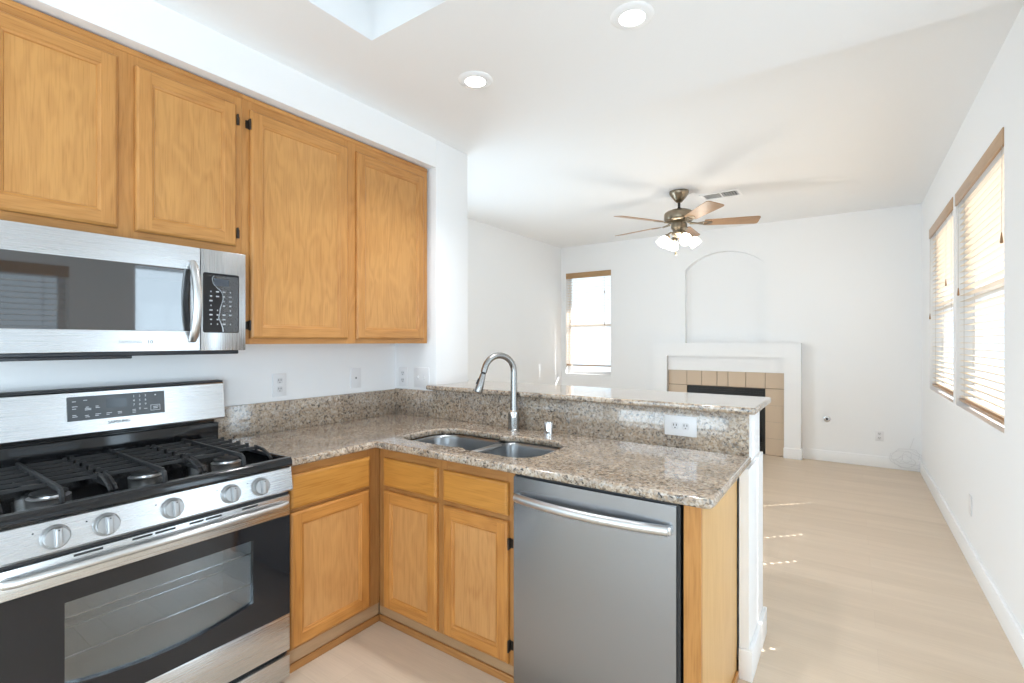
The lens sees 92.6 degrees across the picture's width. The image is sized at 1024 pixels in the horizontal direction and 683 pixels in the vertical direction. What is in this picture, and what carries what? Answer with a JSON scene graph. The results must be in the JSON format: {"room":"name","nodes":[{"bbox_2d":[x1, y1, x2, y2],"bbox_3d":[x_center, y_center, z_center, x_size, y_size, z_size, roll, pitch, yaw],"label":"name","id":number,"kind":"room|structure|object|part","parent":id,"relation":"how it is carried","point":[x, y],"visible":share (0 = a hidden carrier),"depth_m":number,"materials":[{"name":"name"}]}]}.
{"room":"kitchen","nodes":[
{"label":"kitchen","id":0,"kind":"room"},
{"bbox_2d":[0,343,394,405],"bbox_3d":[-2.287,0.043,1.432,0.150,2.735,4.950,0,0,35],"label":"wall","id":1,"kind":"structure","parent":0,"point":[311,370],"depth_m":2.57,"materials":[{"name":"white paint"}]},
{"bbox_2d":[0,0,241,253],"bbox_3d":[-1.609,-0.759,1.965,0.356,0.739,0.869,0,0,35],"label":"upper cabinet","id":2,"kind":"object","parent":1,"relation":"attached to","point":[100,135],"visible":0.94,"depth_m":1.83,"materials":[{"name":"brown wood"}]},
{"bbox_3d":[-1.593,-0.752,1.697,0.020,0.649,0.367,0,0,35],"label":"door","id":3,"kind":"part","parent":2,"relation":"part of","materials":[{"name":"brown wood"}]},
{"bbox_3d":[-1.480,-1.119,1.876,0.006,0.021,0.869,0,0,35],"label":"moulding","id":4,"kind":"part","parent":2,"relation":"part of","materials":[{"name":"brown wood"}]},
{"bbox_2d":[0,220,244,361],"bbox_3d":[-1.565,-0.161,1.923,0.478,0.449,0.844,0,0,35],"label":"microwave","id":5,"kind":"object","parent":2,"relation":"attached to","point":[66,294],"visible":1,"depth_m":1.78,"materials":[{"name":"silver metal"}]},
{"bbox_3d":[-1.487,-0.167,1.747,0.017,0.250,0.607,0,0,35],"label":"door glass","id":6,"kind":"part","parent":5,"relation":"part of","materials":[{"name":"black glass"}]},
{"bbox_3d":[-1.278,-0.163,1.976,0.066,0.333,0.033,0,0,35],"label":"handle","id":7,"kind":"part","parent":5,"relation":"part of","materials":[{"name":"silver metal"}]},
{"bbox_3d":[-1.349,-0.749,2.048,0.020,0.641,0.378,0,0,35],"label":"door","id":8,"kind":"part","parent":2,"relation":"part of","materials":[{"name":"brown wood"}]},
{"bbox_2d":[272,373,285,396],"bbox_3d":[-1.295,0.242,2.727,0.008,0.128,0.080,0,0,35],"label":"wall outlet","id":9,"kind":"object","parent":1,"relation":"attached to","point":[278,380],"visible":1,"depth_m":2.72,"materials":[{"name":"white plastic"}]},
{"bbox_2d":[277,378,282,383],"bbox_3d":[-1.295,0.218,2.727,0.008,0.032,0.034,0,0,35],"label":"socket","id":10,"kind":"object","parent":9,"relation":"attached to","point":[279,380],"depth_m":2.73,"materials":[{"name":"white plastic"}]},
{"bbox_2d":[277,386,282,391],"bbox_3d":[-1.295,0.266,2.727,0.008,0.032,0.034,0,0,35],"label":"socket","id":11,"kind":"object","parent":9,"relation":"attached to","point":[279,388],"depth_m":2.73,"materials":[{"name":"white plastic"}]},
{"bbox_2d":[242,94,426,343],"bbox_3d":[-1.024,-0.558,2.811,0.356,1.141,1.187,0,0,35],"label":"upper cabinet","id":12,"kind":"object","parent":1,"relation":"attached to","point":[334,224],"visible":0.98,"depth_m":2.58,"materials":[{"name":"brown wood"}]},
{"bbox_3d":[-1.055,-0.541,2.473,0.020,1.054,0.530,0,0,35],"label":"door","id":13,"kind":"part","parent":12,"relation":"part of","materials":[{"name":"brown wood"}]},
{"bbox_3d":[-0.894,-1.119,2.722,0.006,0.021,1.187,0,0,35],"label":"moulding","id":14,"kind":"part","parent":12,"relation":"part of","materials":[{"name":"brown wood"}]},
{"bbox_3d":[-0.722,-0.539,2.954,0.020,1.051,0.522,0,0,35],"label":"door","id":15,"kind":"part","parent":12,"relation":"part of","materials":[{"name":"brown wood"}]},
{"bbox_2d":[350,368,360,387],"bbox_3d":[-1.004,0.234,3.146,0.008,0.128,0.078,0,0,35],"label":"phone jack","id":16,"kind":"object","parent":1,"relation":"attached to","point":[355,373],"visible":1,"depth_m":3.14,"materials":[{"name":"white plastic"}]},
{"bbox_2d":[12,0,435,169],"bbox_3d":[-2.066,-1.232,1.278,0.390,0.187,4.950,0,0,35],"label":"soffit","id":17,"kind":"structure","parent":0,"point":[150,28],"depth_m":2.15,"materials":[{"name":"white paint"}]},
{"bbox_2d":[395,140,467,390],"bbox_3d":[-0.626,0.043,3.489,0.540,2.735,0.324,0,0,35],"label":"wall","id":18,"kind":"structure","parent":0,"point":[445,352],"depth_m":3.31,"materials":[{"name":"white paint"}]},
{"bbox_2d":[399,367,406,385],"bbox_3d":[-0.751,0.242,3.373,0.082,0.132,0.008,0,0,35],"label":"wall outlet","id":19,"kind":"object","parent":18,"relation":"attached to","point":[402,370],"visible":1,"depth_m":3.37,"materials":[{"name":"white plastic"}]},
{"bbox_2d":[414,367,428,387],"bbox_3d":[-0.608,0.242,3.270,0.138,0.135,0.015,0,0,35],"label":"light switch","id":20,"kind":"object","parent":18,"relation":"attached to","point":[421,375],"visible":0.96,"depth_m":3.27,"materials":[{"name":"white plastic"}]},
{"bbox_2d":[468,218,560,384],"bbox_3d":[-0.456,-0.040,6.149,0.150,2.900,4.444,0,0,35],"label":"wall","id":21,"kind":"structure","parent":0,"point":[514,280],"depth_m":6.73,"materials":[{"name":"white paint"}]},
{"bbox_2d":[153,0,1013,154],"bbox_3d":[-0.842,-1.625,0.536,3.547,0.600,5.424,0,0,35],"label":"ceiling","id":22,"kind":"structure","parent":0,"point":[552,65],"depth_m":2.19,"materials":[{"name":"white paint"}]},
{"bbox_2d":[458,71,492,88],"bbox_3d":[-0.186,-1.320,2.482,0.176,0.010,0.176,0,0,35],"label":"recessed light","id":23,"kind":"object","parent":22,"relation":"in","point":[469,79],"visible":1,"depth_m":2.47,"materials":[{"name":"white paint"}]},
{"bbox_2d":[610,1,654,29],"bbox_3d":[0.489,-1.320,1.993,0.176,0.010,0.176,0,0,35],"label":"recessed light","id":24,"kind":"object","parent":22,"relation":"in","point":[633,15],"visible":1,"depth_m":1.98,"materials":[{"name":"white paint"}]},
{"bbox_2d":[465,411,762,659],"bbox_3d":[0.327,0.861,2.739,1.880,1.098,0.397,0,0,35],"label":"wall","id":25,"kind":"structure","parent":0,"point":[750,482],"depth_m":2.14,"materials":[{"name":"white paint"}]},
{"bbox_2d":[214,388,748,455],"bbox_3d":[-0.231,0.419,2.288,2.256,0.214,1.200,0,0,35],"label":"backsplash","id":26,"kind":"structure","parent":25,"relation":"attached to","point":[719,432],"depth_m":2.66,"materials":[{"name":"stone"}]},
{"bbox_2d":[426,380,770,414],"bbox_3d":[0.233,0.297,2.924,2.285,0.030,0.507,0,0,35],"label":"bar","id":27,"kind":"object","parent":25,"relation":"on","point":[736,404],"visible":0.87,"depth_m":2.54,"materials":[{"name":"stone"}]},
{"bbox_2d":[739,606,766,682],"bbox_3d":[0.182,1.347,2.840,2.266,0.125,0.429,0,0,35],"label":"baseboard","id":28,"kind":"structure","parent":25,"relation":"attached to","point":[748,659],"depth_m":2.06,"materials":[{"name":"white paint"}]},
{"bbox_2d":[279,454,1023,682],"bbox_3d":[0.152,1.450,3.007,4.727,0.080,10.618,0,0,35],"label":"floor","id":29,"kind":"structure","parent":0,"point":[866,579],"depth_m":2.60,"materials":[{"name":"brown wood"}]},
{"bbox_2d":[0,380,292,682],"bbox_3d":[-1.413,0.800,1.863,0.752,1.220,0.889,0,0,35],"label":"gas range","id":30,"kind":"object","parent":29,"relation":"on","point":[139,543],"visible":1,"depth_m":1.78,"materials":[{"name":"silver metal"}]},
{"bbox_3d":[-1.475,0.483,1.560,0.109,0.017,0.109,0,0,35],"label":"burner","id":31,"kind":"part","parent":30,"relation":"part of","materials":[{"name":"black metal"}]},
{"bbox_3d":[-1.303,0.564,1.403,0.048,0.069,0.069,0,0,35],"label":"knob","id":32,"kind":"part","parent":30,"relation":"part of","materials":[{"name":"grey metal"}]},
{"bbox_3d":[-1.236,0.564,1.500,0.048,0.069,0.069,0,0,35],"label":"knob","id":33,"kind":"part","parent":30,"relation":"part of","materials":[{"name":"grey metal"}]},
{"bbox_3d":[-1.347,0.483,1.798,0.105,0.017,0.105,0,0,35],"label":"burner","id":34,"kind":"part","parent":30,"relation":"part of","materials":[{"name":"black metal"}]},
{"bbox_2d":[0,494,289,682],"bbox_3d":[-1.265,0.949,1.741,0.340,0.639,0.853,0,0,35],"label":"oven","id":35,"kind":"object","parent":30,"relation":"in","point":[203,598],"depth_m":1.73,"materials":[{"name":"silver metal"}]},
{"bbox_2d":[0,443,291,529],"bbox_3d":[-1.415,0.493,1.845,0.654,0.037,0.857,0,0,35],"label":"cooktop","id":36,"kind":"object","parent":30,"relation":"in","point":[28,509],"depth_m":1.68,"materials":[{"name":"black metal"}]},
{"bbox_3d":[-1.169,0.562,1.675,0.062,0.098,0.857,0,0,35],"label":"control panel","id":37,"kind":"part","parent":30,"relation":"part of","materials":[{"name":"silver metal"}]},
{"bbox_3d":[-1.134,0.564,1.648,0.048,0.069,0.069,0,0,35],"label":"knob","id":38,"kind":"part","parent":30,"relation":"part of","materials":[{"name":"grey metal"}]},
{"bbox_3d":[-1.169,0.483,2.002,0.109,0.017,0.109,0,0,35],"label":"burner","id":39,"kind":"part","parent":30,"relation":"part of","materials":[{"name":"black metal"}]},
{"bbox_3d":[-1.026,0.564,1.803,0.048,0.069,0.069,0,0,35],"label":"knob","id":40,"kind":"part","parent":30,"relation":"part of","materials":[{"name":"grey metal"}]},
{"bbox_3d":[-1.180,1.333,1.683,0.055,0.094,0.853,0,0,35],"label":"storage drawer","id":41,"kind":"part","parent":30,"relation":"part of","materials":[{"name":"silver metal"}]},
{"bbox_3d":[-0.964,0.564,1.893,0.048,0.069,0.069,0,0,35],"label":"knob","id":42,"kind":"part","parent":30,"relation":"part of","materials":[{"name":"grey metal"}]},
{"bbox_2d":[287,434,459,672],"bbox_3d":[-0.882,0.971,2.733,0.676,0.878,1.190,0,0,35],"label":"base cabinet","id":43,"kind":"object","parent":29,"relation":"on","point":[335,501],"visible":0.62,"depth_m":2.24,"materials":[{"name":"brown wood"}]},
{"bbox_3d":[-0.823,0.640,2.243,0.020,0.146,0.416,0,0,35],"label":"drawer","id":44,"kind":"part","parent":43,"relation":"part of","materials":[{"name":"orange wood"}]},
{"bbox_3d":[-0.823,1.018,2.243,0.020,0.580,0.416,0,0,35],"label":"door","id":45,"kind":"part","parent":43,"relation":"part of","materials":[{"name":"brown wood"}]},
{"bbox_3d":[-0.824,0.926,2.276,0.019,0.788,0.505,0,0,35],"label":"frame","id":46,"kind":"part","parent":43,"relation":"part of","materials":[{"name":"brown wood"}]},
{"bbox_3d":[-0.815,1.393,2.269,0.012,0.034,0.502,0,0,35],"label":"shoe moulding","id":47,"kind":"part","parent":43,"relation":"part of","materials":[{"name":"brown wood"}]},
{"bbox_2d":[214,388,750,508],"bbox_3d":[-0.228,0.421,2.284,2.266,0.218,1.204,0,0,35],"label":"countertop","id":48,"kind":"structure","parent":43,"relation":"on","point":[623,449],"depth_m":2.41,"materials":[{"name":"stone"}]},
{"bbox_2d":[412,434,557,457],"bbox_3d":[-0.156,0.620,2.456,0.849,0.176,0.424,0,0,35],"label":"sink","id":49,"kind":"object","parent":48,"relation":"in","point":[483,445],"visible":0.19,"depth_m":2.57,"materials":[{"name":"silver metal"}]},
{"bbox_3d":[-0.322,0.619,2.571,0.445,0.176,0.402,0,0,35],"label":"bowl","id":50,"kind":"part","parent":49,"relation":"part of","materials":[{"name":"silver metal"}]},
{"bbox_3d":[0.029,0.619,2.328,0.399,0.176,0.424,0,0,35],"label":"bowl","id":51,"kind":"part","parent":49,"relation":"part of","materials":[{"name":"silver metal"}]},
{"bbox_2d":[474,352,519,430],"bbox_3d":[-0.077,0.278,2.687,0.278,0.436,0.071,0,0,-34],"label":"faucet","id":52,"kind":"object","parent":48,"relation":"on","point":[513,415],"visible":1,"depth_m":2.71,"materials":[{"name":"silver metal"}]},
{"bbox_3d":[-0.070,0.235,2.700,0.228,0.350,0.043,0,0,-29],"label":"spout","id":53,"kind":"part","parent":52,"relation":"part of","materials":[{"name":"silver metal"}]},
{"bbox_3d":[0.012,0.398,2.738,0.051,0.059,0.058,0,0,35],"label":"lever","id":54,"kind":"part","parent":52,"relation":"part of","materials":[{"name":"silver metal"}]},
{"bbox_2d":[544,421,552,435],"bbox_3d":[0.193,0.458,2.585,0.052,0.076,0.052,0,0,35],"label":"air gap","id":55,"kind":"object","parent":48,"relation":"on","point":[548,425],"visible":1,"depth_m":2.56,"materials":[{"name":"silver metal"}]},
{"bbox_2d":[665,415,696,437],"bbox_3d":[0.786,0.394,2.285,0.147,0.093,0.008,0,0,35],"label":"wall outlet","id":56,"kind":"object","parent":48,"relation":"attached to","point":[686,426],"visible":1,"depth_m":2.28,"materials":[{"name":"white plastic"}]},
{"bbox_2d":[671,422,678,428],"bbox_3d":[0.766,0.394,2.299,0.034,0.032,0.008,0,0,35],"label":"socket","id":57,"kind":"object","parent":56,"relation":"attached to","point":[674,425],"depth_m":2.30,"materials":[{"name":"white plastic"}]},
{"bbox_2d":[682,423,688,429],"bbox_3d":[0.806,0.394,2.272,0.034,0.032,0.008,0,0,35],"label":"socket","id":58,"kind":"object","parent":56,"relation":"attached to","point":[685,426],"depth_m":2.27,"materials":[{"name":"white plastic"}]},
{"bbox_2d":[380,449,514,682],"bbox_3d":[-0.146,0.971,2.509,0.838,0.878,0.690,0,0,35],"label":"base cabinet","id":59,"kind":"object","parent":29,"relation":"on","point":[447,528],"visible":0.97,"depth_m":2.18,"materials":[{"name":"brown wood"}]},
{"bbox_3d":[-0.490,0.648,2.342,0.361,0.136,0.020,0,0,35],"label":"drawer","id":60,"kind":"part","parent":59,"relation":"part of","materials":[{"name":"orange wood"}]},
{"bbox_3d":[-0.490,1.033,2.342,0.361,0.584,0.020,0,0,35],"label":"door","id":61,"kind":"part","parent":59,"relation":"part of","materials":[{"name":"brown wood"}]},
{"bbox_3d":[-0.326,1.393,2.238,0.825,0.034,0.013,0,0,35],"label":"shoe moulding","id":62,"kind":"part","parent":59,"relation":"part of","materials":[{"name":"brown wood"}]},
{"bbox_3d":[-0.162,0.648,2.115,0.358,0.136,0.020,0,0,35],"label":"drawer","id":63,"kind":"part","parent":59,"relation":"part of","materials":[{"name":"orange wood"}]},
{"bbox_3d":[-0.162,1.033,2.115,0.358,0.584,0.020,0,0,35],"label":"door","id":64,"kind":"part","parent":59,"relation":"part of","materials":[{"name":"brown wood"}]},
{"bbox_2d":[513,474,683,682],"bbox_3d":[0.451,0.972,2.045,0.662,0.871,0.744,0,0,35],"label":"dishwasher","id":65,"kind":"object","parent":29,"relation":"on","point":[599,574],"visible":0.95,"depth_m":1.76,"materials":[{"name":"silver metal"}]},
{"bbox_3d":[0.255,0.625,1.772,0.626,0.035,0.070,0,0,35],"label":"handle","id":66,"kind":"part","parent":65,"relation":"part of","materials":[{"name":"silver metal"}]},
{"bbox_2d":[684,480,738,682],"bbox_3d":[0.760,0.971,1.831,0.066,0.878,0.600,0,0,35],"label":"end panel","id":67,"kind":"object","parent":29,"relation":"on","point":[710,535],"visible":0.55,"depth_m":1.69,"materials":[{"name":"brown wood"}]},
{"bbox_3d":[0.777,0.971,1.831,0.015,0.878,0.581,0,0,35],"label":"panel","id":68,"kind":"part","parent":67,"relation":"part of","materials":[{"name":"brown wood"}]},
{"bbox_3d":[0.778,1.393,1.809,0.010,0.034,0.584,0,0,35],"label":"shoe moulding","id":69,"kind":"part","parent":67,"relation":"part of","materials":[{"name":"brown wood"}]},
{"bbox_2d":[653,343,802,459],"bbox_3d":[2.898,0.715,6.614,1.810,1.390,0.702,0,0,35],"label":"fireplace","id":70,"kind":"object","parent":29,"relation":"on","point":[772,370],"visible":0.6,"depth_m":6.17,"materials":[{"name":"white paint"}]},
{"bbox_3d":[3.399,1.347,5.919,0.195,0.125,0.131,0,0,35],"label":"trim","id":71,"kind":"part","parent":70,"relation":"part of","materials":[{"name":"white paint"}]},
{"bbox_2d":[561,204,921,460],"bbox_3d":[2.647,-0.040,6.612,4.727,2.900,0.150,0,0,35],"label":"wall","id":72,"kind":"structure","parent":0,"point":[845,287],"depth_m":5.79,"materials":[{"name":"white paint"}]},
{"bbox_2d":[569,279,610,374],"bbox_3d":[1.236,-0.285,7.641,0.762,1.580,0.045,0,0,35],"label":"window","id":73,"kind":"structure","parent":72,"relation":"in","point":[571,370],"depth_m":7.82,"materials":[{"name":"white plastic"}]},
{"bbox_2d":[566,270,610,366],"bbox_3d":[1.186,-0.347,7.569,0.760,1.454,0.086,0,0,35],"label":"window blind","id":74,"kind":"object","parent":73,"relation":"attached to","point":[604,273],"visible":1,"depth_m":7.54,"materials":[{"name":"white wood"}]},
{"bbox_3d":[1.194,0.371,7.581,0.754,0.018,0.052,0,0,35],"label":"rail","id":75,"kind":"part","parent":74,"relation":"part of","materials":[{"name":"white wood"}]},
{"bbox_3d":[1.394,-0.323,7.443,0.002,1.385,0.056,0,0,35],"label":"ladder cord","id":76,"kind":"part","parent":74,"relation":"part of","materials":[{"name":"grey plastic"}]},
{"bbox_2d":[687,252,765,342],"bbox_3d":[2.848,-0.520,6.527,1.093,1.460,0.040,0,0,35],"label":"wall niche","id":77,"kind":"object","parent":72,"relation":"in","point":[726,291],"visible":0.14,"depth_m":6.50,"materials":[{"name":"white paint"}]},
{"bbox_2d":[823,416,830,421],"bbox_3d":[3.714,0.913,5.772,0.072,0.072,0.016,0,0,35],"label":"gas valve","id":78,"kind":"object","parent":72,"relation":"attached to","point":[826,418],"visible":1,"depth_m":5.77,"materials":[{"name":"silver metal"}]},
{"bbox_2d":[803,448,919,471],"bbox_3d":[2.600,1.347,6.543,4.395,0.125,0.016,0,0,35],"label":"baseboard","id":79,"kind":"structure","parent":72,"relation":"attached to","point":[815,454],"depth_m":5.58,"materials":[{"name":"white paint"}]},
{"bbox_2d":[875,431,883,440],"bbox_3d":[4.123,1.060,5.494,0.078,0.110,0.008,0,0,35],"label":"wall outlet","id":80,"kind":"object","parent":72,"relation":"attached to","point":[879,435],"visible":1,"depth_m":5.49,"materials":[{"name":"white plastic"}]},
{"bbox_2d":[889,438,921,469],"bbox_3d":[4.308,1.216,5.338,0.306,0.334,0.048,0,0,33],"label":"cable coil","id":81,"kind":"object","parent":72,"relation":"hanging from","point":[913,438],"visible":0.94,"depth_m":5.32,"materials":[{"name":"white"}]},
{"bbox_2d":[468,0,1023,247],"bbox_3d":[1.696,-1.550,5.237,4.727,0.120,5.194,0,0,35],"label":"ceiling","id":82,"kind":"structure","parent":0,"point":[870,125],"depth_m":3.82,"materials":[{"name":"white paint"}]},
{"bbox_2d":[614,189,760,255],"bbox_3d":[1.672,-1.171,4.904,1.428,0.638,1.392,0,0,35],"label":"ceiling fan","id":83,"kind":"object","parent":82,"relation":"hanging from","point":[678,218],"visible":1,"depth_m":4.78,"materials":[{"name":"brown wood"}]},
{"bbox_3d":[1.338,-1.171,5.228,0.161,0.039,0.500,0,0,-41],"label":"blade","id":84,"kind":"part","parent":83,"relation":"part of","materials":[{"name":"brown wood"}]},
{"bbox_3d":[1.214,-1.171,4.671,0.500,0.039,0.161,0,0,-23],"label":"blade","id":85,"kind":"part","parent":83,"relation":"part of","materials":[{"name":"brown wood"}]},
{"bbox_3d":[1.490,-0.985,4.853,0.124,0.123,0.123,0,0,35],"label":"lamp shade","id":86,"kind":"part","parent":83,"relation":"part of","materials":[{"name":"white glass"}]},
{"bbox_3d":[1.648,-0.985,5.032,0.123,0.123,0.124,0,0,35],"label":"lamp shade","id":87,"kind":"part","parent":83,"relation":"part of","materials":[{"name":"white glass"}]},
{"bbox_3d":[1.670,-0.985,4.695,0.123,0.123,0.124,0,0,35],"label":"lamp shade","id":88,"kind":"part","parent":83,"relation":"part of","materials":[{"name":"white glass"}]},
{"bbox_3d":[1.898,-1.171,5.286,0.172,0.039,0.506,0,0,35],"label":"blade","id":89,"kind":"part","parent":83,"relation":"part of","materials":[{"name":"brown wood"}]},
{"bbox_3d":[1.827,-0.985,4.874,0.124,0.123,0.123,0,0,35],"label":"lamp shade","id":90,"kind":"part","parent":83,"relation":"part of","materials":[{"name":"white glass"}]},
{"bbox_3d":[1.704,-1.171,4.381,0.161,0.039,0.500,0,0,-5],"label":"blade","id":91,"kind":"part","parent":83,"relation":"part of","materials":[{"name":"brown wood"}]},
{"bbox_3d":[2.132,-1.171,4.758,0.500,0.039,0.161,0,0,13],"label":"blade","id":92,"kind":"part","parent":83,"relation":"part of","materials":[{"name":"brown wood"}]},
{"bbox_2d":[699,188,742,200],"bbox_3d":[2.121,-1.486,4.966,0.375,0.008,0.240,0,0,35],"label":"ceiling vent","id":93,"kind":"object","parent":82,"relation":"in","point":[734,192],"visible":1,"depth_m":4.96,"materials":[{"name":"white metal"}]},
{"bbox_2d":[922,4,1023,632],"bbox_3d":[1.791,-0.040,1.355,0.150,2.900,9.768,0,0,35],"label":"wall","id":94,"kind":"structure","parent":0,"point":[966,451],"depth_m":2.77,"materials":[{"name":"white paint"}]},
{"bbox_2d":[929,197,952,395],"bbox_3d":[3.691,-0.328,4.177,0.086,1.502,1.328,0,0,35],"label":"window blind","id":95,"kind":"object","parent":94,"relation":"attached to","point":[942,227],"visible":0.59,"depth_m":4.24,"materials":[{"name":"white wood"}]},
{"bbox_3d":[3.703,0.414,4.168,0.052,0.018,1.322,0,0,35],"label":"rail","id":96,"kind":"part","parent":95,"relation":"part of","materials":[{"name":"brown wood"}]},
{"bbox_3d":[3.703,-1.048,4.168,0.056,0.056,1.310,0,0,35],"label":"head rail","id":97,"kind":"part","parent":95,"relation":"part of","materials":[{"name":"brown wood"}]},
{"bbox_3d":[3.944,-0.303,4.516,0.056,1.433,0.002,0,0,35],"label":"ladder cord","id":98,"kind":"part","parent":95,"relation":"part of","materials":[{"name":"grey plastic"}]},
{"bbox_2d":[944,284,952,387],"bbox_3d":[3.762,-0.311,4.127,0.045,1.538,1.330,0,0,35],"label":"window","id":99,"kind":"structure","parent":94,"relation":"in","point":[947,335],"depth_m":4.63,"materials":[{"name":"white plastic"}]},
{"bbox_2d":[969,494,971,516],"bbox_3d":[2.911,1.038,3.110,0.006,0.125,0.080,0,0,35],"label":"wall plate","id":100,"kind":"object","parent":94,"relation":"attached to","point":[970,496],"visible":1,"depth_m":3.09,"materials":[{"name":"white plastic"}]},
{"bbox_2d":[920,460,1023,667],"bbox_3d":[2.401,1.347,2.381,0.016,0.125,7.088,0,0,35],"label":"baseboard","id":101,"kind":"structure","parent":94,"relation":"attached to","point":[1015,635],"depth_m":2.76,"materials":[{"name":"white paint"}]},
{"bbox_2d":[975,259,1003,411],"bbox_3d":[2.934,-0.306,2.931,0.045,1.528,1.370,0,0,35],"label":"window","id":102,"kind":"structure","parent":94,"relation":"in","point":[978,340],"depth_m":3.45,"materials":[{"name":"white plastic"}]},
{"bbox_2d":[955,127,1003,423],"bbox_3d":[2.862,-0.321,2.981,0.086,1.497,1.368,0,0,35],"label":"window blind","id":103,"kind":"object","parent":102,"relation":"attached to","point":[983,187],"visible":0.56,"depth_m":2.94,"materials":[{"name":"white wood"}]},
{"bbox_3d":[3.137,-0.661,3.441,0.013,0.678,0.014,0,0,35],"label":"pull cord","id":104,"kind":"part","parent":103,"relation":"part of","materials":[{"name":"white fabric"}]},
{"bbox_3d":[3.155,-0.296,3.378,0.056,1.428,0.002,0,0,35],"label":"ladder cord","id":105,"kind":"part","parent":103,"relation":"part of","materials":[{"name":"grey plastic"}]},
{"bbox_3d":[2.874,0.419,2.972,0.052,0.018,1.362,0,0,35],"label":"rail","id":106,"kind":"part","parent":103,"relation":"part of","materials":[{"name":"brown wood"}]},
{"bbox_3d":[2.874,-1.038,2.972,0.056,0.056,1.350,0,0,35],"label":"head rail","id":107,"kind":"part","parent":103,"relation":"part of","materials":[{"name":"brown wood"}]},
{"bbox_3d":[2.454,-0.746,2.455,0.013,0.508,0.014,0,0,35],"label":"pull cord","id":108,"kind":"part","parent":103,"relation":"part of","materials":[{"name":"white fabric"}]}
]}

